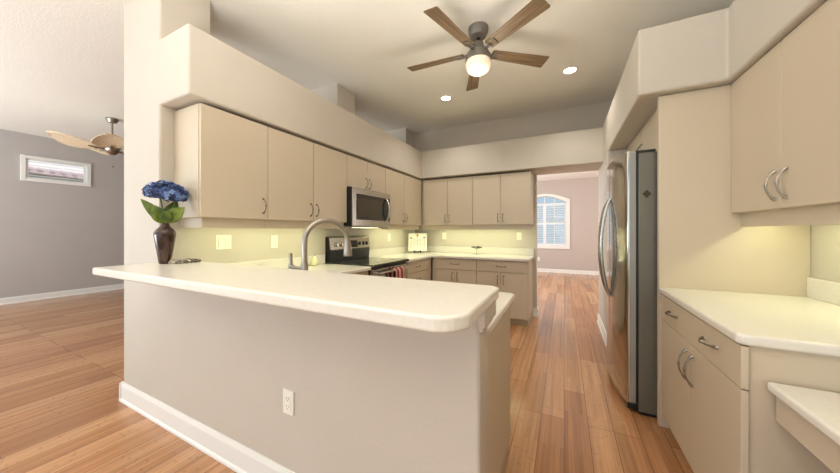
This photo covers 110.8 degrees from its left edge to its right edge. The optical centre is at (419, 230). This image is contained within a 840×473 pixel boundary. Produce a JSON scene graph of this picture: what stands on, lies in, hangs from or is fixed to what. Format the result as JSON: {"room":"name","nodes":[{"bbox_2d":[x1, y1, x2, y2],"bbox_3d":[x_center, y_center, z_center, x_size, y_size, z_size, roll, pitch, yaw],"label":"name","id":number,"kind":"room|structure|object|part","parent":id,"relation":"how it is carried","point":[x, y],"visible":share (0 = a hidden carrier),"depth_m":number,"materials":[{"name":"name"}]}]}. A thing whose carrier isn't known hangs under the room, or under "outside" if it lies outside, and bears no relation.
{"room":"kitchen","nodes":[
{"label":"kitchen","id":0,"kind":"room"},
{"bbox_2d":[0,129,123,297],"bbox_3d":[-6.852,-0.245,6.037,0.150,3.050,11.300,0,0,26],"label":"wall","id":1,"kind":"structure","parent":0,"point":[53,237],"depth_m":5.55,"materials":[{"name":"grey paint"}]},
{"bbox_2d":[20,154,90,186],"bbox_3d":[-7.035,-1.145,5.612,0.147,0.470,0.865,0,0,26],"label":"window","id":2,"kind":"structure","parent":1,"relation":"in","point":[24,159],"depth_m":5.54,"materials":[{"name":"white"}]},
{"bbox_2d":[26,158,86,183],"bbox_3d":[-7.016,-1.145,5.602,0.058,0.380,0.775,0,0,26],"label":"shutter","id":3,"kind":"object","parent":2,"relation":"attached to","point":[48,160],"depth_m":5.57,"materials":[{"name":"white"}]},
{"bbox_2d":[0,284,123,304],"bbox_3d":[-6.798,1.222,5.955,0.020,0.115,11.200,0,0,26],"label":"baseboard","id":4,"kind":"structure","parent":1,"relation":"attached to","point":[8,300],"depth_m":5.59,"materials":[{"name":"white wood"}]},
{"bbox_2d":[124,0,486,472],"bbox_3d":[0.547,-0.245,4.732,2.731,3.050,7.040,0,0,26],"label":"wall","id":5,"kind":"structure","parent":0,"point":[370,397],"depth_m":1.55,"materials":[{"name":"beige paint"}]},
{"bbox_2d":[119,381,123,400],"bbox_3d":[-0.711,1.210,5.292,0.020,0.140,6.960,0,0,26],"label":"baseboard","id":6,"kind":"structure","parent":5,"relation":"attached to","point":[120,383],"depth_m":2.18,"materials":[{"name":"white"}]},
{"bbox_2d":[120,381,294,472],"bbox_3d":[-1.035,1.210,1.577,2.751,0.140,0.020,0,0,26],"label":"baseboard","id":7,"kind":"structure","parent":5,"relation":"attached to","point":[232,454],"depth_m":1.70,"materials":[{"name":"white wood"}]},
{"bbox_2d":[174,103,267,227],"bbox_3d":[-1.438,-0.426,2.144,0.369,0.808,0.476,0,0,26],"label":"upper cabinet","id":8,"kind":"object","parent":5,"relation":"attached to","point":[221,157],"visible":0.96,"depth_m":2.00,"materials":[{"name":"beige laminate"}]},
{"bbox_3d":[-1.470,-0.056,2.177,0.283,0.068,0.446,0,0,26],"label":"light rail","id":9,"kind":"part","parent":8,"relation":"part of","materials":[{"name":"beige laminate"}]},
{"bbox_3d":[-1.319,-0.460,2.085,0.020,0.736,0.472,0,0,26],"label":"door","id":10,"kind":"part","parent":8,"relation":"part of","materials":[{"name":"beige laminate"}]},
{"bbox_2d":[216,235,230,249],"bbox_3d":[-1.560,0.090,2.304,0.012,0.115,0.118,0,0,26],"label":"wall switch","id":11,"kind":"object","parent":5,"relation":"attached to","point":[223,242],"visible":1,"depth_m":2.30,"materials":[{"name":"white plastic"}]},
{"bbox_2d":[271,236,277,247],"bbox_3d":[-1.362,0.100,2.706,0.009,0.115,0.072,0,0,26],"label":"wall outlet","id":12,"kind":"object","parent":5,"relation":"attached to","point":[274,239],"visible":1,"depth_m":2.71,"materials":[{"name":"white plastic"}]},
{"bbox_2d":[227,254,324,268],"bbox_3d":[-1.371,0.314,2.674,0.018,0.105,1.325,0,0,26],"label":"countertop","id":13,"kind":"structure","parent":5,"relation":"attached to","point":[281,262],"depth_m":2.76,"materials":[{"name":"white stone"}]},
{"bbox_2d":[283,388,293,415],"bbox_3d":[-0.629,0.817,1.381,0.072,0.115,0.009,0,0,26],"label":"wall outlet","id":14,"kind":"object","parent":5,"relation":"attached to","point":[288,396],"visible":1,"depth_m":1.38,"materials":[{"name":"white plastic"}]},
{"bbox_2d":[285,395,289,401],"bbox_3d":[-0.630,0.797,1.378,0.033,0.028,0.004,0,0,26],"label":"receptacle","id":15,"kind":"object","parent":14,"relation":"attached to","point":[287,397],"depth_m":1.38,"materials":[{"name":"grey plastic"}]},
{"bbox_2d":[285,403,289,409],"bbox_3d":[-0.630,0.837,1.378,0.033,0.028,0.004,0,0,26],"label":"receptacle","id":16,"kind":"object","parent":14,"relation":"attached to","point":[287,405],"depth_m":1.38,"materials":[{"name":"grey plastic"}]},
{"bbox_2d":[93,260,498,332],"bbox_3d":[-0.792,0.229,1.375,2.214,0.042,0.475,0,0,26],"label":"breakfast bar","id":17,"kind":"object","parent":5,"relation":"on","point":[423,305],"visible":0.88,"depth_m":1.01,"materials":[{"name":"white stone"}]},
{"bbox_2d":[153,223,175,263],"bbox_3d":[-1.621,0.076,1.841,0.110,0.264,0.110,0,0,26],"label":"vase","id":18,"kind":"object","parent":17,"relation":"on","point":[164,236],"visible":0.88,"depth_m":1.81,"materials":[{"name":"ceramic"}]},
{"bbox_2d":[141,180,189,223],"bbox_3d":[-1.613,-0.160,1.836,0.214,0.337,0.207,0,0,26],"label":"hydrangea","id":19,"kind":"object","parent":18,"relation":"in","point":[172,213],"visible":1,"depth_m":1.80,"materials":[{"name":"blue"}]},
{"bbox_2d":[168,258,200,263],"bbox_3d":[-1.517,0.193,1.874,0.081,0.029,0.170,0,0,34],"label":"trivet","id":20,"kind":"object","parent":17,"relation":"on","point":[177,261],"visible":1,"depth_m":1.86,"materials":[{"name":"silver metal"}]},
{"bbox_2d":[264,127,346,228],"bbox_3d":[-1.125,-0.426,2.774,0.369,0.808,0.932,0,0,26],"label":"upper cabinet","id":21,"kind":"object","parent":5,"relation":"attached to","point":[307,180],"visible":0.84,"depth_m":2.60,"materials":[{"name":"beige laminate"}]},
{"bbox_3d":[-1.110,-0.460,2.506,0.020,0.736,0.461,0,0,26],"label":"door","id":22,"kind":"part","parent":21,"relation":"part of","materials":[{"name":"beige laminate"}]},
{"bbox_3d":[-1.046,-0.056,2.735,0.020,0.068,0.932,0,0,26],"label":"light rail","id":23,"kind":"part","parent":21,"relation":"part of","materials":[{"name":"beige laminate"}]},
{"bbox_3d":[-0.902,-0.460,2.923,0.020,0.736,0.463,0,0,26],"label":"door","id":24,"kind":"part","parent":21,"relation":"part of","materials":[{"name":"beige laminate"}]},
{"bbox_2d":[202,34,420,178],"bbox_3d":[-0.837,-1.070,3.372,0.355,0.440,3.150,0,0,26],"label":"soffit","id":25,"kind":"structure","parent":5,"relation":"attached to","point":[240,85],"depth_m":2.47,"materials":[{"name":"beige paint"}]},
{"bbox_2d":[347,155,384,192],"bbox_3d":[-0.749,-0.658,3.528,0.369,0.344,0.752,0,0,26],"label":"upper cabinet","id":26,"kind":"object","parent":5,"relation":"attached to","point":[362,174],"visible":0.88,"depth_m":3.40,"materials":[{"name":"beige laminate"}]},
{"bbox_3d":[-0.717,-0.658,3.295,0.020,0.340,0.360,0,0,26],"label":"door","id":27,"kind":"part","parent":26,"relation":"part of","materials":[{"name":"beige laminate"}]},
{"bbox_2d":[344,186,389,227],"bbox_3d":[-0.702,-0.258,3.504,0.469,0.440,0.748,0,0,26],"label":"microwave","id":28,"kind":"object","parent":26,"relation":"attached to","point":[365,208],"visible":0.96,"depth_m":3.32,"materials":[{"name":"silver metal"}]},
{"bbox_3d":[-0.406,-0.265,3.651,0.071,0.288,0.026,0,0,26],"label":"handle","id":29,"kind":"part","parent":28,"relation":"part of","materials":[{"name":"silver metal"}]},
{"bbox_3d":[-0.549,-0.658,3.631,0.020,0.340,0.384,0,0,26],"label":"door","id":30,"kind":"part","parent":26,"relation":"part of","materials":[{"name":"beige laminate"}]},
{"bbox_2d":[381,168,420,229],"bbox_3d":[-0.342,-0.426,4.346,0.369,0.808,1.076,0,0,26],"label":"upper cabinet","id":31,"kind":"object","parent":5,"relation":"attached to","point":[404,191],"visible":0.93,"depth_m":4.23,"materials":[{"name":"beige laminate"}]},
{"bbox_3d":[-0.350,-0.460,4.032,0.020,0.736,0.502,0,0,26],"label":"door","id":32,"kind":"part","parent":31,"relation":"part of","materials":[{"name":"beige laminate"}]},
{"bbox_3d":[-0.263,-0.056,4.307,0.020,0.068,1.076,0,0,26],"label":"light rail","id":33,"kind":"part","parent":31,"relation":"part of","materials":[{"name":"beige laminate"}]},
{"bbox_3d":[-0.119,-0.460,4.495,0.020,0.736,0.525,0,0,26],"label":"door","id":34,"kind":"part","parent":31,"relation":"part of","materials":[{"name":"beige laminate"}]},
{"bbox_2d":[477,301,495,332],"bbox_3d":[0.236,0.293,1.014,0.026,0.084,0.175,0,0,26],"label":"trim","id":35,"kind":"structure","parent":5,"relation":"attached to","point":[485,319],"depth_m":0.96,"materials":[{"name":"beige paint"}]},
{"bbox_2d":[0,272,693,472],"bbox_3d":[-0.588,1.305,4.091,13.100,0.050,13.400,0,0,26],"label":"floor","id":36,"kind":"structure","parent":0,"point":[62,358],"depth_m":2.14,"materials":[{"name":"brown wood"}]},
{"bbox_2d":[354,271,367,274],"bbox_3d":[-0.926,0.842,2.848,0.659,0.876,0.613,0,0,26],"label":"base cabinet","id":37,"kind":"object","parent":36,"relation":"on","point":[364,272],"visible":0.02,"depth_m":2.92,"materials":[{"name":"beige laminate"}]},
{"bbox_2d":[325,235,409,278],"bbox_3d":[-0.585,0.654,3.447,0.729,1.192,0.754,0,0,26],"label":"range","id":38,"kind":"object","parent":36,"relation":"on","point":[334,245],"visible":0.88,"depth_m":3.37,"materials":[{"name":"black metal"}]},
{"bbox_3d":[-0.874,0.137,3.591,0.082,0.157,0.730,0,0,26],"label":"control panel","id":39,"kind":"part","parent":38,"relation":"part of","materials":[{"name":"silver metal"}]},
{"bbox_2d":[325,257,408,267],"bbox_3d":[-0.607,0.365,3.458,0.680,0.030,0.754,0,0,26],"label":"cooktop","id":40,"kind":"object","parent":38,"relation":"in","point":[373,262],"depth_m":3.32,"materials":[{"name":"black glass"}]},
{"bbox_3d":[-0.336,0.725,3.323,0.035,0.640,0.746,0,0,26],"label":"oven door","id":41,"kind":"part","parent":38,"relation":"part of","materials":[{"name":"silver metal"}]},
{"bbox_3d":[-0.290,0.443,3.300,0.071,0.031,0.656,0,0,26],"label":"handle","id":42,"kind":"part","parent":38,"relation":"part of","materials":[{"name":"silver metal"}]},
{"bbox_2d":[392,266,403,277],"bbox_3d":[-0.251,0.548,3.337,0.074,0.267,0.180,0,0,26],"label":"dish towel","id":43,"kind":"object","parent":38,"relation":"hanging from","point":[399,271],"visible":0.48,"depth_m":3.32,"materials":[{"name":"red fabric"}]},
{"bbox_2d":[408,258,430,280],"bbox_3d":[-0.268,0.842,4.169,0.659,0.876,0.812,0,0,26],"label":"base cabinet","id":44,"kind":"object","parent":36,"relation":"on","point":[421,269],"visible":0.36,"depth_m":4.07,"materials":[{"name":"beige laminate"}]},
{"bbox_3d":[-0.039,0.487,4.005,0.020,0.151,0.720,0,0,26],"label":"drawer","id":45,"kind":"part","parent":44,"relation":"part of","materials":[{"name":"beige laminate"}]},
{"bbox_3d":[-0.039,0.657,4.005,0.020,0.181,0.720,0,0,26],"label":"drawer","id":46,"kind":"part","parent":44,"relation":"part of","materials":[{"name":"beige laminate"}]},
{"bbox_2d":[369,246,533,262],"bbox_3d":[0.487,0.333,4.150,2.028,0.143,1.453,0,0,26],"label":"countertop","id":47,"kind":"structure","parent":44,"relation":"on","point":[453,252],"depth_m":4.43,"materials":[{"name":"white stone"}]},
{"bbox_2d":[471,246,481,254],"bbox_3d":[0.874,0.297,4.481,0.111,0.137,0.138,0,0,-26],"label":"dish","id":48,"kind":"object","parent":47,"relation":"on","point":[476,247],"visible":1,"depth_m":4.46,"materials":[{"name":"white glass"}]},
{"bbox_2d":[433,258,476,283],"bbox_3d":[0.623,0.842,4.525,0.682,0.876,0.659,0,0,26],"label":"base cabinet","id":49,"kind":"object","parent":36,"relation":"on","point":[444,269],"visible":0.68,"depth_m":4.25,"materials":[{"name":"beige laminate"}]},
{"bbox_3d":[0.369,0.873,4.341,0.326,0.611,0.020,0,0,26],"label":"door","id":50,"kind":"part","parent":49,"relation":"part of","materials":[{"name":"beige laminate"}]},
{"bbox_3d":[0.513,0.487,4.269,0.648,0.151,0.020,0,0,26],"label":"drawer","id":51,"kind":"part","parent":49,"relation":"part of","materials":[{"name":"beige laminate"}]},
{"bbox_3d":[0.660,0.873,4.196,0.318,0.611,0.020,0,0,26],"label":"door","id":52,"kind":"part","parent":49,"relation":"part of","materials":[{"name":"beige laminate"}]},
{"bbox_2d":[487,307,509,472],"bbox_3d":[-0.295,0.842,1.744,1.528,0.876,0.713,0,0,26],"label":"base cabinet","id":53,"kind":"object","parent":36,"relation":"on","point":[498,340],"visible":0.07,"depth_m":1.36,"materials":[{"name":"beige laminate"}]},
{"bbox_2d":[227,254,514,336],"bbox_3d":[-0.418,0.416,2.173,2.171,0.310,1.372,0,0,26],"label":"countertop","id":54,"kind":"structure","parent":53,"relation":"on","point":[505,300],"depth_m":2.68,"materials":[{"name":"beige stone"}]},
{"bbox_2d":[310,255,318,265],"bbox_3d":[-1.114,0.304,3.057,0.084,0.124,0.084,0,0,26],"label":"shaker","id":55,"kind":"object","parent":54,"relation":"on","point":[314,262],"visible":1,"depth_m":3.03,"materials":[{"name":"beige ceramic"}]},
{"bbox_2d":[288,218,351,269],"bbox_3d":[-0.587,0.143,1.715,0.370,0.444,0.133,0,0,-19],"label":"kitchen faucet","id":56,"kind":"object","parent":54,"relation":"on","point":[347,243],"visible":0.76,"depth_m":1.70,"materials":[{"name":"silver metal"}]},
{"bbox_3d":[-0.763,0.174,1.708,0.032,0.088,0.032,0,0,26],"label":"handle","id":57,"kind":"part","parent":56,"relation":"part of","materials":[{"name":"silver metal"}]},
{"bbox_3d":[-0.711,0.210,1.681,0.122,0.032,0.030,0,0,26],"label":"lever arm","id":58,"kind":"part","parent":56,"relation":"part of","materials":[{"name":"silver metal"}]},
{"bbox_2d":[476,260,531,325],"bbox_3d":[1.237,0.842,4.219,0.690,0.876,0.659,0,0,26],"label":"base cabinet","id":59,"kind":"object","parent":36,"relation":"on","point":[514,277],"visible":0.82,"depth_m":3.92,"materials":[{"name":"beige laminate"}]},
{"bbox_3d":[0.956,0.873,4.048,0.335,0.611,0.020,0,0,26],"label":"door","id":60,"kind":"part","parent":59,"relation":"part of","materials":[{"name":"beige laminate"}]},
{"bbox_3d":[1.113,0.487,3.970,0.686,0.151,0.020,0,0,26],"label":"drawer","id":61,"kind":"part","parent":59,"relation":"part of","materials":[{"name":"beige laminate"}]},
{"bbox_3d":[1.265,0.873,3.895,0.347,0.611,0.020,0,0,26],"label":"door","id":62,"kind":"part","parent":59,"relation":"part of","materials":[{"name":"beige laminate"}]},
{"bbox_2d":[598,149,656,417],"bbox_3d":[1.954,0.359,2.299,0.931,1.842,0.912,0,0,26],"label":"refrigerator","id":63,"kind":"object","parent":36,"relation":"on","point":[630,286],"visible":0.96,"depth_m":2.02,"materials":[{"name":"grey metal"}]},
{"bbox_3d":[1.568,0.135,2.467,0.091,0.810,0.030,0,0,26],"label":"handle","id":64,"kind":"part","parent":63,"relation":"part of","materials":[{"name":"silver metal"}]},
{"bbox_3d":[1.528,0.135,2.386,0.091,0.810,0.030,0,0,26],"label":"handle","id":65,"kind":"part","parent":63,"relation":"part of","materials":[{"name":"silver metal"}]},
{"bbox_3d":[1.745,0.322,2.622,0.110,1.767,0.520,0,0,26],"label":"door","id":66,"kind":"part","parent":63,"relation":"part of","materials":[{"name":"silver metal"}]},
{"bbox_3d":[1.542,0.322,2.212,0.107,1.767,0.384,0,0,26],"label":"door","id":67,"kind":"part","parent":63,"relation":"part of","materials":[{"name":"silver metal"}]},
{"bbox_2d":[643,190,650,197],"bbox_3d":[1.557,-0.255,1.987,0.051,0.057,0.004,0,0,26],"label":"magnet","id":68,"kind":"object","parent":63,"relation":"attached to","point":[646,193],"visible":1,"depth_m":1.99,"materials":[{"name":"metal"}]},
{"bbox_2d":[657,85,810,427],"bbox_3d":[1.875,0.198,1.770,0.667,2.165,0.040,0,0,26],"label":"panel","id":69,"kind":"object","parent":36,"relation":"on","point":[702,245],"visible":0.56,"depth_m":1.80,"materials":[{"name":"beige laminate"}]},
{"bbox_2d":[662,295,839,472],"bbox_3d":[1.635,0.842,1.325,0.700,0.876,0.966,0,0,26],"label":"base cabinet","id":70,"kind":"object","parent":36,"relation":"on","point":[718,405],"visible":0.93,"depth_m":1.11,"materials":[{"name":"beige laminate"}]},
{"bbox_3d":[1.441,0.480,1.673,0.043,0.017,0.137,0,0,26],"label":"handle","id":71,"kind":"part","parent":70,"relation":"part of","materials":[{"name":"grey metal"}]},
{"bbox_3d":[1.466,0.873,1.655,0.020,0.611,0.466,0,0,26],"label":"door","id":72,"kind":"part","parent":70,"relation":"part of","materials":[{"name":"beige laminate"}]},
{"bbox_3d":[1.352,0.685,1.494,0.043,0.162,0.016,0,0,26],"label":"handle","id":73,"kind":"part","parent":70,"relation":"part of","materials":[{"name":"grey metal"}]},
{"bbox_3d":[1.316,0.685,1.422,0.043,0.162,0.016,0,0,26],"label":"handle","id":74,"kind":"part","parent":70,"relation":"part of","materials":[{"name":"grey metal"}]},
{"bbox_3d":[1.361,0.486,1.445,0.020,0.153,0.936,0,0,26],"label":"drawer","id":75,"kind":"part","parent":70,"relation":"part of","materials":[{"name":"beige laminate"}]},
{"bbox_3d":[1.231,0.480,1.252,0.043,0.017,0.137,0,0,26],"label":"handle","id":76,"kind":"part","parent":70,"relation":"part of","materials":[{"name":"grey metal"}]},
{"bbox_3d":[1.256,0.873,1.234,0.020,0.611,0.466,0,0,26],"label":"door","id":77,"kind":"part","parent":70,"relation":"part of","materials":[{"name":"beige laminate"}]},
{"bbox_2d":[658,277,839,356],"bbox_3d":[1.646,0.330,1.314,0.671,0.148,0.979,0,0,26],"label":"countertop","id":78,"kind":"structure","parent":70,"relation":"on","point":[811,323],"depth_m":1.25,"materials":[{"name":"white stone"}]},
{"bbox_2d":[767,382,839,472],"bbox_3d":[1.212,0.898,0.362,0.598,0.763,1.129,0,0,26],"label":"desk","id":79,"kind":"object","parent":36,"relation":"on","point":[811,416],"visible":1,"depth_m":0.86,"materials":[{"name":"beige laminate"}]},
{"bbox_2d":[0,0,733,149],"bbox_3d":[-1.056,-1.820,3.151,13.100,0.100,11.300,0,0,26],"label":"ceiling","id":80,"kind":"structure","parent":0,"point":[62,61],"depth_m":2.87,"materials":[{"name":"white paint"}]},
{"bbox_2d":[45,117,123,166],"bbox_3d":[-4.875,-1.383,4.516,1.244,0.775,1.203,0,0,26],"label":"ceiling fan","id":81,"kind":"object","parent":80,"relation":"hanging from","point":[106,144],"visible":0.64,"depth_m":4.29,"materials":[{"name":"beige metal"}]},
{"bbox_3d":[-5.038,-1.318,4.206,0.381,0.128,0.503,0,0,28],"label":"palm blade","id":82,"kind":"part","parent":81,"relation":"part of","materials":[{"name":"beige wicker"}]},
{"bbox_3d":[-5.240,-1.318,4.631,0.503,0.128,0.381,0,0,10],"label":"palm blade","id":83,"kind":"part","parent":81,"relation":"part of","materials":[{"name":"beige wicker"}]},
{"bbox_3d":[-4.571,-1.318,4.267,0.381,0.128,0.503,0,0,-44],"label":"palm blade","id":84,"kind":"part","parent":81,"relation":"part of","materials":[{"name":"beige wicker"}]},
{"bbox_2d":[439,95,452,100],"bbox_3d":[0.346,-1.766,3.853,0.176,0.007,0.176,0,0,26],"label":"recessed light","id":85,"kind":"object","parent":80,"relation":"in","point":[444,97],"visible":1,"depth_m":3.85,"materials":[{"name":"white"}]},
{"bbox_2d":[407,0,549,90],"bbox_3d":[0.470,-1.570,2.539,1.253,0.400,1.296,0,0,26],"label":"ceiling fan","id":86,"kind":"object","parent":80,"relation":"hanging from","point":[478,58],"visible":1,"depth_m":2.44,"materials":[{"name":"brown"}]},
{"bbox_3d":[0.146,-1.558,2.686,0.539,0.034,0.128,0,0,23],"label":"blade","id":87,"kind":"part","parent":86,"relation":"part of","materials":[{"name":"brown wood"}]},
{"bbox_3d":[0.247,-1.558,2.233,0.128,0.034,0.539,0,0,41],"label":"blade","id":88,"kind":"part","parent":86,"relation":"part of","materials":[{"name":"brown wood"}]},
{"bbox_3d":[0.546,-1.558,2.921,0.128,0.034,0.539,0,0,5],"label":"blade","id":89,"kind":"part","parent":86,"relation":"part of","materials":[{"name":"brown wood"}]},
{"bbox_3d":[0.508,-1.426,2.529,0.220,0.112,0.220,0,0,26],"label":"globe","id":90,"kind":"part","parent":86,"relation":"part of","materials":[{"name":"white glass"}]},
{"bbox_3d":[0.709,-1.558,2.189,0.128,0.034,0.539,0,0,-31],"label":"blade","id":91,"kind":"part","parent":86,"relation":"part of","materials":[{"name":"brown wood"}]},
{"bbox_3d":[0.893,-1.558,2.614,0.539,0.034,0.128,0,0,-13],"label":"blade","id":92,"kind":"part","parent":86,"relation":"part of","materials":[{"name":"brown wood"}]},
{"bbox_2d":[561,66,578,74],"bbox_3d":[1.649,-1.766,3.182,0.176,0.007,0.176,0,0,26],"label":"recessed light","id":93,"kind":"object","parent":80,"relation":"in","point":[570,69],"visible":1,"depth_m":3.18,"materials":[{"name":"white glass"}]},
{"bbox_2d":[415,100,612,315],"bbox_3d":[2.896,-0.245,3.831,6.630,3.050,0.120,0,0,26],"label":"wall","id":94,"kind":"structure","parent":0,"point":[588,116],"depth_m":4.52,"materials":[{"name":"beige paint"}]},
{"bbox_2d":[422,176,472,229],"bbox_3d":[0.487,-0.426,4.727,0.855,0.808,0.419,0,0,26],"label":"upper cabinet","id":95,"kind":"object","parent":94,"relation":"attached to","point":[447,204],"visible":0.94,"depth_m":4.57,"materials":[{"name":"beige laminate"}]},
{"bbox_3d":[0.250,-0.460,4.668,0.411,0.736,0.020,0,0,26],"label":"door","id":96,"kind":"part","parent":95,"relation":"part of","materials":[{"name":"beige laminate"}]},
{"bbox_3d":[0.437,-0.056,4.625,0.855,0.068,0.020,0,0,26],"label":"light rail","id":97,"kind":"part","parent":95,"relation":"part of","materials":[{"name":"beige laminate"}]},
{"bbox_3d":[0.618,-0.460,4.485,0.403,0.736,0.020,0,0,26],"label":"door","id":98,"kind":"part","parent":95,"relation":"part of","materials":[{"name":"beige laminate"}]},
{"bbox_2d":[369,246,533,256],"bbox_3d":[0.484,0.314,4.151,2.023,0.105,1.453,0,0,26],"label":"backsplash","id":99,"kind":"structure","parent":94,"relation":"attached to","point":[453,249],"depth_m":4.62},
{"bbox_2d":[473,171,533,229],"bbox_3d":[1.242,-0.426,4.351,0.832,0.808,0.419,0,0,26],"label":"upper cabinet","id":100,"kind":"object","parent":94,"relation":"attached to","point":[500,201],"visible":1,"depth_m":4.19,"materials":[{"name":"beige laminate"}]},
{"bbox_3d":[0.985,-0.460,4.303,0.409,0.736,0.020,0,0,26],"label":"door","id":101,"kind":"part","parent":100,"relation":"part of","materials":[{"name":"beige laminate"}]},
{"bbox_3d":[1.192,-0.056,4.249,0.832,0.068,0.020,0,0,26],"label":"light rail","id":102,"kind":"part","parent":100,"relation":"part of","materials":[{"name":"beige laminate"}]},
{"bbox_3d":[1.357,-0.460,4.117,0.415,0.736,0.020,0,0,26],"label":"door","id":103,"kind":"part","parent":100,"relation":"part of","materials":[{"name":"beige laminate"}]},
{"bbox_2d":[418,127,602,182],"bbox_3d":[1.086,-1.073,4.419,2.865,0.435,0.440,0,0,26],"label":"soffit","id":104,"kind":"structure","parent":94,"relation":"attached to","point":[580,149],"depth_m":4.03,"materials":[{"name":"beige paint"}]},
{"bbox_2d":[517,232,521,239],"bbox_3d":[1.523,0.080,4.442,0.072,0.115,0.009,0,0,26],"label":"wall outlet","id":105,"kind":"object","parent":94,"relation":"attached to","point":[519,234],"visible":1,"depth_m":4.44,"materials":[{"name":"white plastic"}]},
{"bbox_2d":[533,308,537,316],"bbox_3d":[1.730,1.218,4.333,0.066,0.125,0.020,0,0,26],"label":"baseboard","id":106,"kind":"structure","parent":94,"relation":"attached to","point":[534,309],"depth_m":4.33,"materials":[{"name":"white wood"}]},
{"bbox_2d":[537,177,598,270],"bbox_3d":[5.216,-0.145,8.490,6.630,2.850,0.150,0,0,26],"label":"wall","id":107,"kind":"structure","parent":0,"point":[583,193],"depth_m":8.65,"materials":[{"name":"beige paint"}]},
{"bbox_2d":[537,194,569,248],"bbox_3d":[3.917,-0.305,9.101,1.420,1.710,0.145,0,0,26],"label":"window","id":108,"kind":"structure","parent":107,"relation":"in","point":[544,245],"depth_m":8.96,"materials":[{"name":"white"}]},
{"bbox_2d":[537,203,565,245],"bbox_3d":[3.917,-0.205,9.101,1.220,1.310,0.066,0,0,26],"label":"shutter","id":109,"kind":"object","parent":108,"relation":"attached to","point":[544,243],"depth_m":9.01,"materials":[{"name":"white"}]},
{"bbox_2d":[537,268,598,274],"bbox_3d":[5.147,1.228,8.430,6.500,0.105,0.020,0,0,26],"label":"baseboard","id":110,"kind":"structure","parent":107,"relation":"attached to","point":[538,269],"depth_m":8.75,"materials":[{"name":"white"}]},
{"bbox_2d":[537,170,598,180],"bbox_3d":[4.109,-1.620,6.266,6.630,0.100,5.320,0,0,26],"label":"ceiling","id":111,"kind":"structure","parent":0,"point":[587,174],"depth_m":8.26,"materials":[{"name":"white paint"}]},
{"bbox_2d":[600,149,626,331],"bbox_3d":[2.624,0.198,3.408,0.790,2.165,0.880,0,0,26],"label":"wall","id":112,"kind":"structure","parent":0,"point":[611,155],"depth_m":3.49,"materials":[{"name":"beige paint"}]},
{"bbox_2d":[597,313,606,345],"bbox_3d":[2.293,1.220,3.651,0.020,0.120,0.980,0,0,26],"label":"baseboard","id":113,"kind":"structure","parent":112,"relation":"attached to","point":[599,321],"depth_m":3.56,"materials":[{"name":"white wood"}]},
{"bbox_2d":[811,225,839,282],"bbox_3d":[1.453,-0.245,0.036,0.120,3.050,7.960,0,0,26],"label":"wall","id":114,"kind":"structure","parent":0,"point":[825,239],"depth_m":1.52,"materials":[{"name":"beige paint"}]},
{"bbox_2d":[627,110,656,150],"bbox_3d":[2.184,-0.733,2.387,0.664,0.305,1.320,0,0,26],"label":"upper cabinet","id":115,"kind":"object","parent":114,"relation":"attached to","point":[646,139],"visible":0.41,"depth_m":2.33,"materials":[{"name":"beige laminate"}]},
{"bbox_3d":[2.080,-0.733,2.807,0.020,0.301,0.656,0,0,26],"label":"door","id":116,"kind":"part","parent":115,"relation":"part of","materials":[{"name":"beige laminate"}]},
{"bbox_3d":[1.785,-0.733,2.216,0.020,0.301,0.656,0,0,26],"label":"door","id":117,"kind":"part","parent":115,"relation":"part of","materials":[{"name":"beige laminate"}]},
{"bbox_2d":[603,0,826,158],"bbox_3d":[1.603,-1.105,1.358,0.790,0.430,5.460,0,0,26],"label":"soffit","id":118,"kind":"structure","parent":114,"relation":"attached to","point":[716,48],"depth_m":1.77,"materials":[{"name":"beige paint"}]},
{"bbox_2d":[731,0,839,226],"bbox_3d":[1.798,-0.455,1.277,0.364,0.860,0.909,0,0,26],"label":"upper cabinet","id":119,"kind":"object","parent":114,"relation":"attached to","point":[785,108],"visible":1,"depth_m":1.28,"materials":[{"name":"beige laminate"}]},
{"bbox_3d":[1.783,-0.495,1.539,0.020,0.776,0.450,0,0,26],"label":"door","id":120,"kind":"part","parent":119,"relation":"part of","materials":[{"name":"beige laminate"}]},
{"bbox_3d":[1.673,-0.217,1.385,0.043,0.151,0.016,0,0,26],"label":"handle","id":121,"kind":"part","parent":119,"relation":"part of","materials":[{"name":"silver metal"}]},
{"bbox_3d":[1.637,-0.217,1.313,0.043,0.151,0.016,0,0,26],"label":"handle","id":122,"kind":"part","parent":119,"relation":"part of","materials":[{"name":"silver metal"}]},
{"bbox_3d":[1.722,-0.065,1.315,0.020,0.080,0.909,0,0,26],"label":"light rail","id":123,"kind":"part","parent":119,"relation":"part of","materials":[{"name":"beige laminate"}]},
{"bbox_3d":[1.580,-0.495,1.132,0.020,0.776,0.451,0,0,26],"label":"door","id":124,"kind":"part","parent":119,"relation":"part of","materials":[{"name":"beige laminate"}]},
{"bbox_2d":[807,277,839,305],"bbox_3d":[1.938,0.311,1.168,0.018,0.110,0.979,0,0,26],"label":"backsplash","id":125,"kind":"structure","parent":114,"relation":"attached to","point":[819,289],"depth_m":1.50,"materials":[{"name":"white stone"}]},
{"label":"outside","id":126,"kind":"structure","parent":0,"visible":0},
{"bbox_3d":[-5.382,1.630,9.383,42.000,0.100,40.000,0,0,26],"label":"ground","id":127,"kind":"structure","parent":126,"visible":0},
{"bbox_2d":[29,160,82,181],"bbox_3d":[-12.632,-2.070,11.688,4.750,7.300,14.600,0,0,14],"label":"house","id":128,"kind":"structure","parent":127,"relation":"on","point":[39,164],"depth_m":9.24,"materials":[{"name":"white paint"}]},
{"bbox_3d":[-0.039,0.264,4.869,0.161,0.205,0.174,0,0,26],"label":"easel","id":129,"kind":"object","parent":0,"visible":0},
{"bbox_2d":[408,233,426,250],"bbox_3d":[-0.040,0.190,4.872,0.310,0.298,0.074,0,0,3],"label":"plaque","id":130,"kind":"object","parent":129,"relation":"on","point":[416,241],"visible":1,"depth_m":4.87,"materials":[{"name":"white ceramic"}]}
]}

